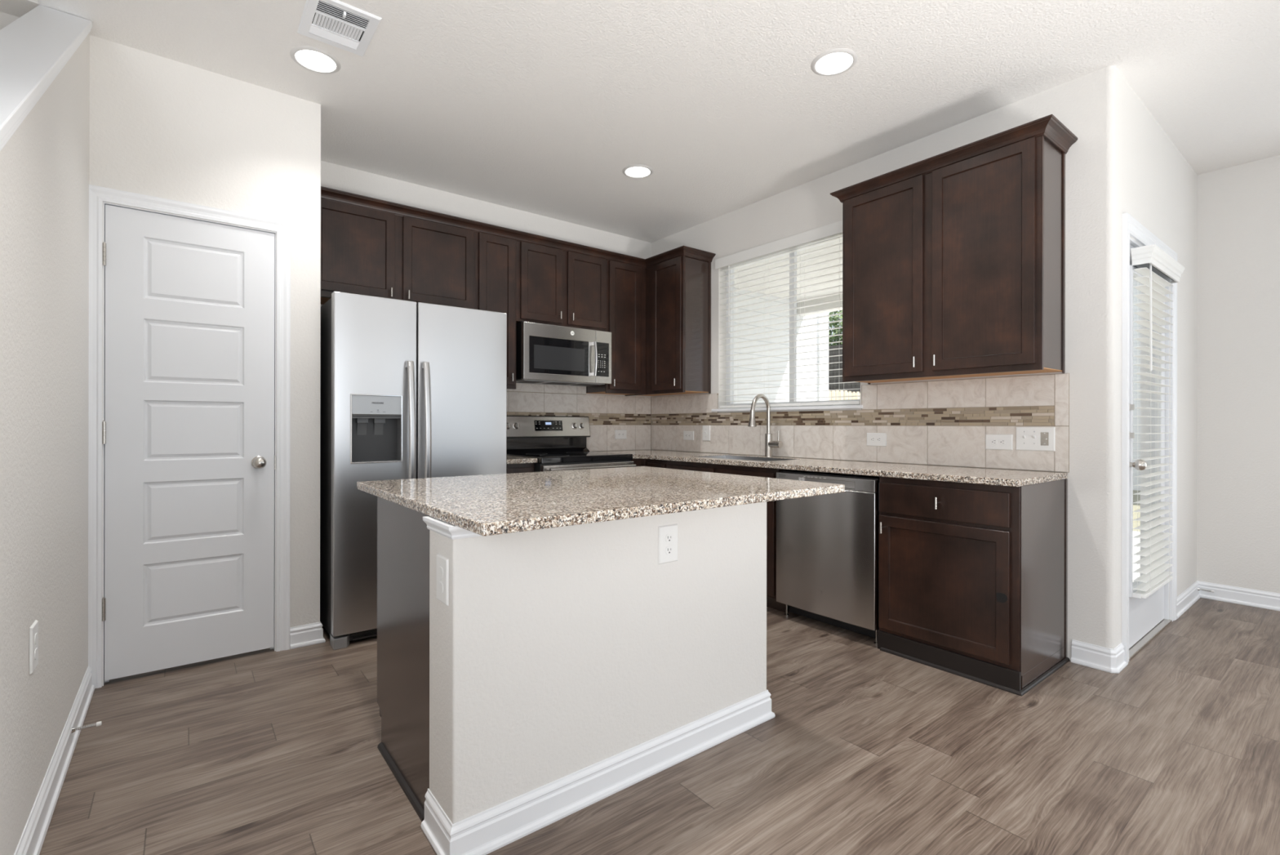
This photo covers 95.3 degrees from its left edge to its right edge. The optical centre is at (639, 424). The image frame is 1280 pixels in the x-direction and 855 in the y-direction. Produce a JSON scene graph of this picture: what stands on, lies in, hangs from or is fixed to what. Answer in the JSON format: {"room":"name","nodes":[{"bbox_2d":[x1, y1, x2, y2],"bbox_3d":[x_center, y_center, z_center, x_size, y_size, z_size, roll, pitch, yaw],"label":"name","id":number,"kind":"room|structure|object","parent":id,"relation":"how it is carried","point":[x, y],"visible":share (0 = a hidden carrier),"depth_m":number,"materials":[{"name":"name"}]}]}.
{"room":"kitchen","nodes":[
{"label":"kitchen","id":0,"kind":"room"},
{"bbox_2d":[0,12,89,854],"bbox_3d":[-0.806,-1.457,-0.465,1.250,5.200,7.100,0,0,-38],"label":"wall","id":1,"kind":"structure","parent":0,"point":[45,163],"depth_m":1.70,"materials":[{"name":"paint"}]},
{"bbox_2d":[29,619,38,674],"bbox_3d":[-1.639,0.600,1.580,0.008,0.125,0.083,0,0,-38],"label":"wall outlet","id":2,"kind":"object","parent":1,"relation":"attached to","point":[33,628],"visible":1,"depth_m":1.56,"materials":[{"name":"white plastic"}]},
{"bbox_2d":[34,632,37,644],"bbox_3d":[-1.637,0.580,1.582,0.002,0.027,0.033,0,0,-38],"label":"receptacle","id":3,"kind":"object","parent":2,"relation":"attached to","point":[35,633],"depth_m":1.58,"materials":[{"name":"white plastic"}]},
{"bbox_2d":[34,647,37,659],"bbox_3d":[-1.637,0.621,1.582,0.002,0.027,0.033,0,0,-38],"label":"receptacle","id":4,"kind":"object","parent":2,"relation":"attached to","point":[35,648],"depth_m":1.58,"materials":[{"name":"white plastic"}]},
{"bbox_2d":[0,4,92,151],"bbox_3d":[-1.141,-0.266,0.844,0.154,2.821,4.025,0,0,-38],"label":"wall cap","id":5,"kind":"object","parent":1,"relation":"attached to","point":[35,47],"visible":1,"depth_m":1.74,"materials":[{"name":"white"}]},
{"bbox_2d":[13,665,95,854],"bbox_3d":[-1.105,1.090,0.907,0.022,0.106,4.077,0,0,-38],"label":"baseboard","id":6,"kind":"structure","parent":1,"relation":"attached to","point":[31,841],"depth_m":1.79,"materials":[{"name":"white wood"}]},
{"bbox_2d":[71,720,102,733],"bbox_3d":[-1.971,1.075,2.080,0.078,0.022,0.022,0,0,-38],"label":"door stop","id":7,"kind":"object","parent":1,"relation":"attached to","point":[97,723],"visible":1,"depth_m":2.08,"materials":[{"name":"silver metal"}]},
{"bbox_2d":[89,35,320,685],"bbox_3d":[-2.300,-0.270,3.046,1.004,2.822,0.731,0,0,-38],"label":"wall","id":8,"kind":"structure","parent":0,"point":[160,126],"depth_m":2.85,"materials":[{"name":"paint"}]},
{"bbox_2d":[88,184,290,688],"bbox_3d":[-2.110,0.056,2.772,0.764,2.171,0.195,0,0,-38],"label":"door","id":9,"kind":"structure","parent":8,"relation":"in","point":[196,459],"depth_m":2.73,"materials":[{"name":"white wood"}]},
{"bbox_2d":[289,621,325,648],"bbox_3d":[-1.754,1.089,3.067,0.160,0.106,0.134,0,0,-38],"label":"baseboard","id":10,"kind":"structure","parent":8,"relation":"attached to","point":[312,633],"depth_m":3.02,"materials":[{"name":"white wood"}]},
{"bbox_2d":[320,160,651,451],"bbox_3d":[-1.452,-0.269,4.262,3.838,2.822,0.140,0,0,-38],"label":"wall","id":11,"kind":"structure","parent":0,"point":[334,176],"depth_m":4.34,"materials":[{"name":"paint"}]},
{"bbox_2d":[320,198,475,309],"bbox_3d":[-1.615,-1.049,3.818,1.021,0.583,0.356,0,0,-38],"label":"upper cabinet","id":12,"kind":"object","parent":11,"relation":"attached to","point":[366,251],"visible":0.77,"depth_m":3.69,"materials":[{"name":"brown wood"}]},
{"bbox_2d":[475,231,515,389],"bbox_3d":[-1.093,-0.799,4.227,0.307,1.083,0.356,0,0,-38],"label":"upper cabinet","id":13,"kind":"object","parent":11,"relation":"attached to","point":[495,255],"visible":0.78,"depth_m":4.13,"materials":[{"name":"brown wood"}]},
{"bbox_2d":[515,240,606,331],"bbox_3d":[-0.658,-1.044,4.567,0.795,0.590,0.356,0,0,-38],"label":"upper cabinet","id":14,"kind":"object","parent":11,"relation":"attached to","point":[554,286],"visible":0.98,"depth_m":4.43,"materials":[{"name":"brown wood"}]},
{"bbox_2d":[515,320,611,386],"bbox_3d":[-0.625,-0.531,4.531,0.769,0.426,0.431,0,0,-38],"label":"microwave","id":15,"kind":"object","parent":14,"relation":"attached to","point":[546,353],"visible":0.99,"depth_m":4.37,"materials":[{"name":"silver metal"}]},
{"bbox_2d":[506,382,651,451],"bbox_3d":[-0.619,-0.114,4.819,1.840,0.685,0.008,0,0,-38],"label":"backsplash","id":16,"kind":"structure","parent":11,"relation":"attached to","point":[606,414],"depth_m":5.00,"materials":[{"name":"tile"}]},
{"bbox_2d":[615,429,626,439],"bbox_3d":[-0.167,0.087,5.163,0.125,0.083,0.008,0,0,-38],"label":"wall outlet","id":17,"kind":"object","parent":16,"relation":"attached to","point":[620,433],"visible":1,"depth_m":5.16,"materials":[{"name":"white plastic"}]},
{"bbox_2d":[586,259,645,395],"bbox_3d":[-0.186,-0.797,4.937,0.406,1.083,0.356,0,0,-38],"label":"upper cabinet","id":18,"kind":"object","parent":11,"relation":"attached to","point":[625,282],"visible":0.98,"depth_m":4.83,"materials":[{"name":"brown wood"}]},
{"bbox_2d":[429,501,766,823],"bbox_3d":[-0.052,0.703,1.979,1.251,0.883,0.190,0,0,-38],"label":"wall","id":19,"kind":"structure","parent":0,"point":[555,653],"depth_m":1.75,"materials":[{"name":"paint"}]},
{"bbox_2d":[436,553,448,605],"bbox_3d":[-0.534,0.417,1.572,0.008,0.125,0.083,0,0,-38],"label":"wall outlet","id":20,"kind":"object","parent":19,"relation":"attached to","point":[442,562],"visible":1,"depth_m":1.56,"materials":[{"name":"white plastic"}]},
{"bbox_2d":[438,566,443,577],"bbox_3d":[-0.536,0.396,1.571,0.002,0.027,0.033,0,0,-38],"label":"receptacle","id":21,"kind":"object","parent":20,"relation":"attached to","point":[440,568],"depth_m":1.57,"materials":[{"name":"white plastic"}]},
{"bbox_2d":[438,581,443,592],"bbox_3d":[-0.536,0.437,1.571,0.002,0.027,0.033,0,0,-38],"label":"receptacle","id":22,"kind":"object","parent":20,"relation":"attached to","point":[440,583],"depth_m":1.57,"materials":[{"name":"white plastic"}]},
{"bbox_2d":[422,515,480,539],"bbox_3d":[-0.046,0.280,1.972,1.287,0.036,0.208,0,0,-38],"label":"trim","id":23,"kind":"structure","parent":19,"relation":"attached to","point":[451,531],"depth_m":1.54,"materials":[{"name":"white"}]},
{"bbox_2d":[420,688,775,854],"bbox_3d":[-0.046,1.092,1.970,1.296,0.106,0.212,0,0,-38],"label":"baseboard","id":24,"kind":"structure","parent":19,"relation":"attached to","point":[488,830],"depth_m":1.75,"materials":[{"name":"white wood"}]},
{"bbox_2d":[657,523,677,564],"bbox_3d":[0.097,0.402,1.968,0.085,0.127,0.008,0,0,-38],"label":"wall outlet","id":25,"kind":"object","parent":19,"relation":"attached to","point":[667,534],"visible":1,"depth_m":1.96,"materials":[{"name":"white plastic"}]},
{"bbox_2d":[665,533,672,542],"bbox_3d":[0.098,0.382,1.966,0.033,0.027,0.002,0,0,-38],"label":"receptacle","id":26,"kind":"object","parent":25,"relation":"attached to","point":[668,537],"depth_m":1.96,"materials":[{"name":"grey plastic"}]},
{"bbox_2d":[665,545,672,554],"bbox_3d":[0.098,0.423,1.966,0.033,0.027,0.002,0,0,-38],"label":"receptacle","id":27,"kind":"object","parent":25,"relation":"attached to","point":[668,548],"depth_m":1.96,"materials":[{"name":"grey plastic"}]},
{"bbox_2d":[0,0,1279,242],"bbox_3d":[1.304,-1.825,1.464,7.250,0.300,7.940,0,0,-38],"label":"ceiling","id":28,"kind":"structure","parent":0,"point":[539,107],"depth_m":2.80,"materials":[{"name":"paint"}]},
{"bbox_2d":[289,45,341,74],"bbox_3d":[-1.495,-1.678,2.693,0.206,0.012,0.206,0,0,-38],"label":"recessed light","id":29,"kind":"object","parent":28,"relation":"in","point":[315,60],"visible":1,"depth_m":2.68,"materials":[{"name":"white plastic"}]},
{"bbox_2d":[297,0,382,56],"bbox_3d":[-1.268,-1.668,2.456,0.262,0.022,0.314,0,0,-38],"label":"ceiling vent","id":30,"kind":"object","parent":28,"relation":"in","point":[335,23],"visible":1,"depth_m":2.44,"materials":[{"name":"white metal"}]},
{"bbox_2d":[622,164,653,177],"bbox_3d":[-0.015,-1.676,3.870,0.206,0.012,0.206,0,0,-38],"label":"recessed light","id":31,"kind":"object","parent":28,"relation":"in","point":[632,171],"visible":1,"depth_m":3.86,"materials":[{"name":"white plastic"}]},
{"bbox_2d":[810,48,857,75],"bbox_3d":[0.898,-1.674,2.704,0.206,0.012,0.206,0,0,-38],"label":"recessed light","id":32,"kind":"object","parent":28,"relation":"in","point":[833,62],"visible":1,"depth_m":2.70,"materials":[{"name":"white plastic"}]},
{"bbox_2d":[39,597,1279,854],"bbox_3d":[1.299,1.207,1.464,7.250,0.120,7.940,0,0,-38],"label":"floor","id":33,"kind":"structure","parent":0,"point":[865,749],"depth_m":1.99,"materials":[{"name":"brown wood"}]},
{"bbox_2d":[377,496,429,821],"bbox_3d":[-0.307,0.703,2.293,1.259,0.883,0.620,0,0,-38],"label":"base cabinet","id":34,"kind":"object","parent":33,"relation":"on","point":[402,534],"visible":0.2,"depth_m":1.86,"materials":[{"name":"brown wood"}]},
{"bbox_2d":[356,466,844,536],"bbox_3d":[-0.172,0.245,2.303,1.471,0.030,1.255,0,0,-38],"label":"countertop","id":35,"kind":"structure","parent":34,"relation":"on","point":[485,504],"depth_m":1.95,"materials":[{"name":"stone"}]},
{"bbox_2d":[320,291,506,649],"bbox_3d":[-1.415,0.231,3.548,0.945,1.822,0.911,0,0,-38],"label":"refrigerator","id":36,"kind":"object","parent":33,"relation":"on","point":[409,389],"visible":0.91,"depth_m":3.14,"materials":[{"name":"grey metal"}]},
{"bbox_2d":[506,462,533,473],"bbox_3d":[-1.010,0.702,4.117,0.310,0.883,0.636,0,0,-38],"label":"base cabinet","id":37,"kind":"object","parent":33,"relation":"on","point":[523,467],"visible":0.07,"depth_m":3.93,"materials":[{"name":"brown wood"}]},
{"bbox_2d":[506,455,537,463],"bbox_3d":[-1.018,0.244,4.116,0.329,0.030,0.624,0,0,-38],"label":"countertop","id":38,"kind":"structure","parent":37,"relation":"on","point":[510,459],"depth_m":3.93,"materials":[{"name":"stone"}]},
{"bbox_2d":[506,415,635,471],"bbox_3d":[-0.538,0.538,4.406,0.776,1.212,0.736,0,0,-38],"label":"range","id":39,"kind":"object","parent":33,"relation":"on","point":[557,443],"visible":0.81,"depth_m":4.51,"materials":[{"name":"grey metal"}]},
{"bbox_2d":[506,451,632,463],"bbox_3d":[-0.556,0.244,4.429,0.776,0.044,0.642,0,0,-38],"label":"cooktop","id":40,"kind":"object","parent":39,"relation":"in","point":[543,457],"depth_m":4.25,"materials":[{"name":"black glass"}]},
{"bbox_2d":[630,457,646,466],"bbox_3d":[0.032,0.703,4.910,0.700,0.883,0.650,0,0,-38],"label":"base cabinet","id":41,"kind":"object","parent":33,"relation":"on","point":[637,461],"visible":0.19,"depth_m":4.51,"materials":[{"name":"brown wood"}]},
{"bbox_2d":[646,458,666,467],"bbox_3d":[0.332,0.704,4.579,0.634,0.883,0.237,0,0,-38],"label":"base cabinet","id":42,"kind":"object","parent":33,"relation":"on","point":[650,462],"visible":0.11,"depth_m":4.40,"materials":[{"name":"brown wood"}]},
{"bbox_2d":[666,460,793,612],"bbox_3d":[0.722,0.704,4.080,0.634,0.883,1.028,0,0,-38],"label":"base cabinet","id":43,"kind":"object","parent":33,"relation":"on","point":[771,602],"visible":0.16,"depth_m":3.57,"materials":[{"name":"brown wood"}]},
{"bbox_2d":[601,449,1067,486],"bbox_3d":[0.815,0.247,3.900,0.712,0.030,3.225,0,0,-38],"label":"countertop","id":44,"kind":"structure","parent":43,"relation":"on","point":[1001,477],"depth_m":3.12,"materials":[{"name":"stone"}]},
{"bbox_2d":[696,454,798,461],"bbox_3d":[0.726,0.342,4.093,0.383,0.214,0.718,0,0,-38],"label":"sink","id":45,"kind":"object","parent":44,"relation":"in","point":[723,456],"visible":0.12,"depth_m":4.31,"materials":[{"name":"silver metal"}]},
{"bbox_2d":[747,394,782,457],"bbox_3d":[0.883,0.007,4.136,0.238,0.450,0.139,0,0,-38],"label":"faucet","id":46,"kind":"object","parent":44,"relation":"on","point":[769,443],"visible":1,"depth_m":4.19,"materials":[{"name":"silver metal"}]},
{"bbox_2d":[776,470,879,644],"bbox_3d":[1.234,0.713,3.415,0.589,0.868,0.631,0,0,-38],"label":"dishwasher","id":47,"kind":"object","parent":33,"relation":"on","point":[827,544],"visible":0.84,"depth_m":3.19,"materials":[{"name":"silver metal"}]},
{"bbox_2d":[877,475,1070,696],"bbox_3d":[1.641,0.706,2.906,0.636,0.883,0.658,0,0,-38],"label":"base cabinet","id":48,"kind":"object","parent":33,"relation":"on","point":[973,577],"visible":0.99,"depth_m":2.69,"materials":[{"name":"brown wood"}]},
{"bbox_2d":[734,239,842,316],"bbox_3d":[2.109,-1.447,4.974,2.355,0.290,3.414,0,0,-38],"label":"roof","id":49,"kind":"structure","parent":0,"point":[839,296],"depth_m":5.90,"materials":[{"name":"white"}]},
{"bbox_2d":[651,65,1122,660],"bbox_3d":[1.163,-0.264,4.148,0.140,2.822,3.541,0,0,-38],"label":"wall","id":50,"kind":"structure","parent":0,"point":[1090,105],"depth_m":2.81,"materials":[{"name":"paint"}]},
{"bbox_2d":[625,255,711,395],"bbox_3d":[0.203,-0.796,4.974,0.356,1.083,0.776,0,0,-38],"label":"upper cabinet","id":51,"kind":"object","parent":50,"relation":"attached to","point":[678,289],"visible":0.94,"depth_m":4.71,"materials":[{"name":"brown wood"}]},
{"bbox_2d":[320,186,715,268],"bbox_3d":[-0.663,-1.358,4.072,2.832,0.058,0.525,0,0,-38],"label":"crown molding","id":52,"kind":"structure","parent":51,"relation":"attached to","point":[327,193],"depth_m":4.12,"materials":[{"name":"brown wood"}]},
{"bbox_2d":[711,235,862,411],"bbox_3d":[1.054,-0.706,4.268,0.155,1.205,1.338,0,0,-38],"label":"window","id":53,"kind":"structure","parent":50,"relation":"in","point":[793,350],"depth_m":4.27,"materials":[{"name":"white"}]},
{"bbox_2d":[715,220,860,408],"bbox_3d":[1.033,-0.731,4.226,0.082,1.198,1.285,0,0,-38],"label":"window blind","id":54,"kind":"object","parent":53,"relation":"attached to","point":[833,230],"visible":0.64,"depth_m":4.22,"materials":[{"name":"white plastic"}]},
{"bbox_2d":[650,373,1069,472],"bbox_3d":[1.094,-0.010,4.114,0.008,0.483,3.230,0,0,-38],"label":"backsplash","id":55,"kind":"structure","parent":50,"relation":"attached to","point":[935,422],"depth_m":3.46,"materials":[{"name":"tile"}]},
{"bbox_2d":[683,431,693,439],"bbox_3d":[0.412,0.093,4.973,0.008,0.079,0.129,0,0,-38],"label":"wall outlet","id":56,"kind":"object","parent":55,"relation":"attached to","point":[687,435],"visible":1,"depth_m":4.97,"materials":[{"name":"white plastic"}]},
{"bbox_2d":[702,425,710,440],"bbox_3d":[0.539,0.070,4.801,0.021,0.127,0.089,0,0,-38],"label":"light switch","id":57,"kind":"object","parent":55,"relation":"attached to","point":[706,428],"visible":1,"depth_m":4.80,"materials":[{"name":"white plastic"}]},
{"bbox_2d":[866,432,886,446],"bbox_3d":[1.467,0.092,3.625,0.008,0.083,0.131,0,0,-38],"label":"wall outlet","id":58,"kind":"object","parent":55,"relation":"attached to","point":[873,438],"visible":1,"depth_m":3.62,"materials":[{"name":"white plastic"}]},
{"bbox_2d":[985,433,1013,449],"bbox_3d":[1.893,0.092,3.081,0.008,0.083,0.131,0,0,-38],"label":"wall outlet","id":59,"kind":"object","parent":55,"relation":"attached to","point":[993,442],"visible":1,"depth_m":3.08,"materials":[{"name":"white plastic"}]},
{"bbox_2d":[991,438,996,444],"bbox_3d":[1.878,0.092,3.095,0.002,0.033,0.027,0,0,-38],"label":"receptacle","id":60,"kind":"object","parent":59,"relation":"attached to","point":[993,441],"depth_m":3.10,"materials":[{"name":"white plastic"}]},
{"bbox_2d":[1000,439,1005,444],"bbox_3d":[1.903,0.092,3.063,0.002,0.033,0.027,0,0,-38],"label":"receptacle","id":61,"kind":"object","parent":59,"relation":"attached to","point":[1002,442],"depth_m":3.06,"materials":[{"name":"white plastic"}]},
{"bbox_2d":[1015,426,1055,451],"bbox_3d":[1.990,0.071,2.946,0.021,0.122,0.173,0,0,-38],"label":"light switch","id":62,"kind":"object","parent":55,"relation":"attached to","point":[1028,437],"visible":1,"depth_m":2.94,"materials":[{"name":"white plastic"}]},
{"bbox_2d":[830,114,1077,384],"bbox_3d":[1.624,-0.818,3.157,0.356,1.131,1.136,0,0,-38],"label":"upper cabinet","id":63,"kind":"object","parent":50,"relation":"attached to","point":[953,260],"visible":1,"depth_m":2.94,"materials":[{"name":"brown wood"}]},
{"bbox_2d":[1071,639,1127,672],"bbox_3d":[2.200,1.095,2.800,0.160,0.106,0.180,0,0,-38],"label":"baseboard","id":64,"kind":"structure","parent":50,"relation":"attached to","point":[1095,656],"depth_m":2.75,"materials":[{"name":"white wood"}]},
{"bbox_2d":[1121,75,1197,618],"bbox_3d":[2.982,-0.262,3.406,1.810,2.822,0.130,0,0,-38],"label":"wall","id":65,"kind":"structure","parent":0,"point":[1160,186],"depth_m":3.56,"materials":[{"name":"paint"}]},
{"bbox_2d":[1121,213,1177,664],"bbox_3d":[2.716,0.070,3.160,1.082,2.159,0.191,0,0,-38],"label":"door","id":66,"kind":"structure","parent":65,"relation":"in","point":[1143,619],"depth_m":3.26,"materials":[{"name":"white wood"}]},
{"bbox_2d":[1130,244,1185,598],"bbox_3d":[2.754,-0.006,3.103,0.690,1.750,0.101,0,0,-38],"label":"door blind","id":67,"kind":"object","parent":66,"relation":"attached to","point":[1159,269],"visible":0.99,"depth_m":3.06,"materials":[{"name":"white plastic"}]},
{"bbox_2d":[1196,155,1279,593],"bbox_3d":[5.039,-0.258,2.350,0.130,2.822,4.329,0,0,-38],"label":"wall","id":68,"kind":"structure","parent":0,"point":[1238,430],"depth_m":3.75,"materials":[{"name":"paint"}]},
{"bbox_2d":[1197,587,1214,592],"bbox_3d":[3.728,1.091,3.844,0.022,0.022,0.078,0,0,-38],"label":"door stop","id":69,"kind":"object","parent":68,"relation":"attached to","point":[1198,588],"visible":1,"depth_m":3.84,"materials":[{"name":"silver metal"}]},
{"bbox_2d":[1177,580,1279,618],"bbox_3d":[4.743,1.099,2.037,0.718,0.106,4.199,0,0,-38],"label":"baseboard","id":70,"kind":"structure","parent":68,"relation":"attached to","point":[1229,593],"depth_m":3.73,"materials":[{"name":"white wood"}]},
{"label":"outside","id":71,"kind":"structure","parent":0,"visible":0},
{"bbox_2d":[1133,489,1140,531],"bbox_3d":[11.290,1.338,23.664,39.855,0.150,65.000,0,0,-38],"label":"yard","id":72,"kind":"structure","parent":71,"point":[1135,496],"depth_m":8.59,"materials":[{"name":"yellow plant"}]},
{"bbox_2d":[733,288,828,403],"bbox_3d":[1.162,-0.153,6.564,2.825,2.900,0.295,0,0,-38],"label":"wall","id":73,"kind":"structure","parent":72,"relation":"on","point":[824,333],"depth_m":6.70,"materials":[{"name":"paint"}]},
{"bbox_2d":[828,310,842,346],"bbox_3d":[9.409,-2.125,25.955,3.998,6.832,8.504,0,0,-38],"label":"tree","id":74,"kind":"object","parent":72,"relation":"on","point":[831,339],"visible":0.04,"depth_m":25.67,"materials":[{"name":"green plant"}]},
{"bbox_2d":[828,344,860,393],"bbox_3d":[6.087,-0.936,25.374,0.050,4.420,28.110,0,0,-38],"label":"fence","id":75,"kind":"object","parent":72,"relation":"on","point":[834,352],"visible":0.02,"depth_m":23.13,"materials":[{"name":"grey wood"}]},
{"bbox_2d":[828,389,860,399],"bbox_3d":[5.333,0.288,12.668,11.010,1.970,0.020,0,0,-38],"label":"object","id":76,"kind":"object","parent":72,"relation":"on","point":[833,393],"visible":0.05,"depth_m":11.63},
{"bbox_2d":[1133,530,1140,581],"bbox_3d":[3.089,1.245,5.744,4.855,0.110,3.414,0,0,-38],"label":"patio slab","id":77,"kind":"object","parent":72,"relation":"on","point":[1135,533],"depth_m":5.31,"materials":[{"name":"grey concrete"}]},
{"bbox_2d":[1133,280,1140,490],"bbox_3d":[13.943,-1.913,9.611,5.800,6.400,12.200,0,0,-38],"label":"house","id":78,"kind":"structure","parent":72,"relation":"on","point":[1136,420],"depth_m":11.20,"materials":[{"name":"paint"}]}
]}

